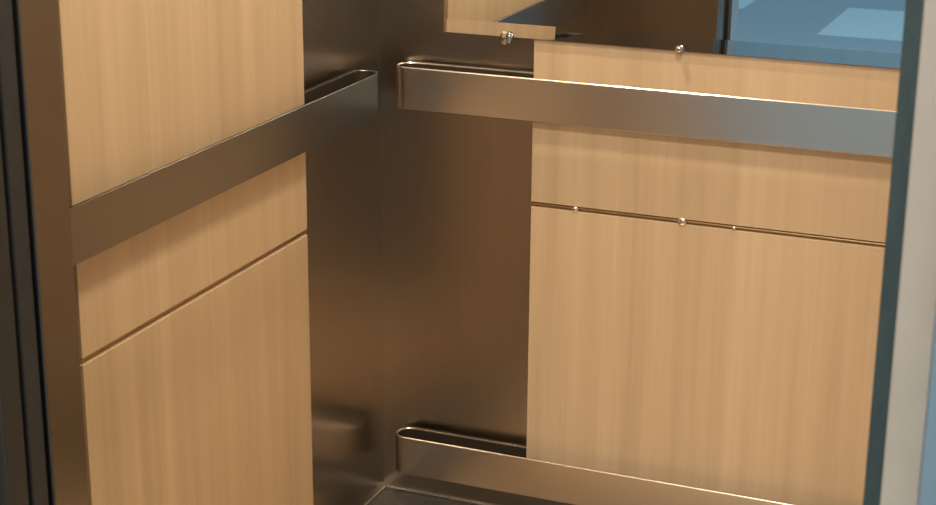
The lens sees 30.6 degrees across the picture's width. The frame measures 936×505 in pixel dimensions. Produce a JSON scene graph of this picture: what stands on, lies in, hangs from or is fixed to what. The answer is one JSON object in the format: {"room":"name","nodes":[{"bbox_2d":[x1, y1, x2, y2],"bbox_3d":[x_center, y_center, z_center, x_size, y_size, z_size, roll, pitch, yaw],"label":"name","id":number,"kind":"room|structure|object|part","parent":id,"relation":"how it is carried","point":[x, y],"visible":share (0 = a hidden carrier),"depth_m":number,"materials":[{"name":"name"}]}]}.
{"room":"elevator interior","nodes":[
{"label":"elevator interior","id":0,"kind":"room"},
{"bbox_2d":[12,0,88,504],"bbox_3d":[-0.051,-0.062,1.760,1.650,2.350,0.069,7,19,21],"label":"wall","id":1,"kind":"structure","parent":0,"point":[35,24],"depth_m":1.95,"materials":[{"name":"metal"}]},
{"bbox_2d":[0,0,48,504],"bbox_3d":[-0.926,-0.087,2.063,0.926,2.200,0.030,7,19,21],"label":"door","id":2,"kind":"structure","parent":1,"relation":"in","point":[10,123],"depth_m":1.91,"materials":[{"name":"silver metal"}]},
{"bbox_2d":[863,0,917,504],"bbox_3d":[0.807,0.139,1.395,0.932,2.200,0.030,7,19,21],"label":"door","id":3,"kind":"structure","parent":1,"relation":"in","point":[911,5],"depth_m":1.52,"materials":[{"name":"silver metal"}]},
{"bbox_2d":[874,0,924,504],"bbox_3d":[0.387,0.092,1.533,0.020,2.200,0.014,7,19,21],"label":"door frame","id":4,"kind":"structure","parent":1,"relation":"attached to","point":[920,4],"depth_m":1.50,"materials":[{"name":"silver metal"}]},
{"bbox_2d":[302,0,383,504],"bbox_3d":[-0.483,-0.391,2.782,0.040,2.350,1.596,7,19,21],"label":"wall","id":5,"kind":"structure","parent":0,"point":[341,37],"depth_m":3.48,"materials":[{"name":"metal"}]},
{"bbox_2d":[56,0,306,358],"bbox_3d":[-0.448,-0.675,2.701,0.014,1.539,0.745,7,19,21],"label":"wall panel","id":6,"kind":"object","parent":5,"relation":"attached to","point":[148,86],"visible":0.76,"depth_m":2.77,"materials":[{"name":"brown wood"}]},
{"bbox_2d":[80,231,305,362],"bbox_3d":[-0.455,0.063,2.937,0.010,0.010,0.745,7,19,21],"label":"trim","id":7,"kind":"structure","parent":5,"relation":"attached to","point":[303,232],"depth_m":2.88,"materials":[{"name":"brown metal"}]},
{"bbox_2d":[80,234,312,504],"bbox_3d":[-0.456,0.349,3.027,0.014,0.590,0.745,7,19,21],"label":"wall panel","id":8,"kind":"object","parent":5,"relation":"attached to","point":[208,402],"visible":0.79,"depth_m":3.00,"materials":[{"name":"brown wood"}]},
{"bbox_2d":[70,70,377,265],"bbox_3d":[-0.412,-0.162,2.906,0.057,0.087,1.148,7,19,21],"label":"handrail","id":9,"kind":"object","parent":5,"relation":"attached to","point":[332,108],"visible":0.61,"depth_m":2.84,"materials":[{"name":"metal"}]},
{"bbox_3d":[-0.273,-0.286,3.298,0.004,0.087,0.224,7,19,21],"label":"wall plate","id":10,"kind":"part","parent":9,"relation":"part of","materials":[{"name":"metal"}]},
{"bbox_2d":[368,488,474,504],"bbox_3d":[0.227,0.870,2.795,1.570,0.050,1.660,7,19,21],"label":"floor","id":11,"kind":"structure","parent":0,"point":[388,496],"depth_m":3.74,"materials":[{"name":"tile"}]},
{"bbox_2d":[380,0,571,504],"bbox_3d":[0.556,-0.510,3.182,1.570,2.350,0.040,7,19,21],"label":"wall","id":12,"kind":"structure","parent":0,"point":[457,203],"depth_m":3.57,"materials":[{"name":"metal"}]},
{"bbox_2d":[363,485,490,504],"bbox_3d":[0.247,0.829,2.833,1.570,0.004,1.556,7,19,21],"label":"trim","id":13,"kind":"structure","parent":12,"relation":"attached to","point":[383,487],"depth_m":3.75,"materials":[{"name":"silver metal"}]},
{"bbox_2d":[396,427,792,504],"bbox_3d":[0.523,0.516,3.465,1.464,0.087,0.057,7,19,21],"label":"rail","id":14,"kind":"object","parent":12,"relation":"attached to","point":[481,463],"visible":1,"depth_m":3.59,"materials":[{"name":"metal"}]},
{"bbox_3d":[0.004,0.440,3.692,0.265,0.087,0.004,7,19,21],"label":"wall plate","id":15,"kind":"part","parent":14,"relation":"part of","materials":[{"name":"metal"}]},
{"bbox_2d":[396,62,895,157],"bbox_3d":[0.532,-0.254,3.218,1.458,0.087,0.057,7,19,21],"label":"handrail","id":16,"kind":"object","parent":12,"relation":"attached to","point":[429,87],"visible":1,"depth_m":3.27,"materials":[{"name":"metal"}]},
{"bbox_3d":[0.013,-0.331,3.446,0.259,0.087,0.004,7,19,21],"label":"wall plate","id":17,"kind":"part","parent":16,"relation":"part of","materials":[{"name":"metal"}]},
{"bbox_2d":[444,0,905,68],"bbox_3d":[0.545,-0.850,3.039,1.270,1.047,0.032,7,19,21],"label":"mirror","id":18,"kind":"object","parent":12,"relation":"attached to","point":[851,32],"visible":1,"depth_m":3.21,"materials":[{"name":"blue mirror"}]},
{"bbox_2d":[526,205,884,504],"bbox_3d":[0.628,0.271,3.367,1.080,0.630,0.014,7,19,21],"label":"wall panel","id":19,"kind":"object","parent":12,"relation":"attached to","point":[720,359],"visible":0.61,"depth_m":3.41,"materials":[{"name":"brown wood"}]},
{"bbox_2d":[532,202,884,246],"bbox_3d":[0.630,-0.034,3.268,1.080,0.018,0.018,7,19,21],"label":"trim","id":20,"kind":"structure","parent":12,"relation":"attached to","point":[681,221],"depth_m":3.33,"materials":[{"name":"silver metal"}]},
{"bbox_2d":[531,39,899,242],"bbox_3d":[0.636,-0.773,3.035,1.080,1.539,0.014,7,19,21],"label":"wall panel","id":21,"kind":"object","parent":12,"relation":"attached to","point":[816,192],"visible":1,"depth_m":3.28,"materials":[{"name":"brown wood"}]},
{"bbox_3d":[-0.389,-0.232,1.624,9.000,2.750,0.100,7,19,21],"label":"wall","id":22,"kind":"structure","parent":0,"visible":0},
{"bbox_2d":[0,139,28,504],"bbox_3d":[-0.941,-0.073,2.019,0.933,2.200,0.036,7,19,21],"label":"door","id":23,"kind":"structure","parent":22,"relation":"in","point":[13,475],"depth_m":1.91,"materials":[{"name":"metal"}]},
{"bbox_2d":[880,0,935,504],"bbox_3d":[0.799,0.154,1.348,0.910,2.200,0.036,7,19,21],"label":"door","id":24,"kind":"structure","parent":22,"relation":"in","point":[916,306],"depth_m":1.47,"materials":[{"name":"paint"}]},
{"bbox_2d":[917,308,935,504],"bbox_3d":[0.576,0.109,1.319,0.413,2.300,0.138,7,19,21],"label":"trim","id":25,"kind":"structure","parent":22,"relation":"attached to","point":[926,487],"depth_m":1.34,"materials":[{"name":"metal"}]}
]}

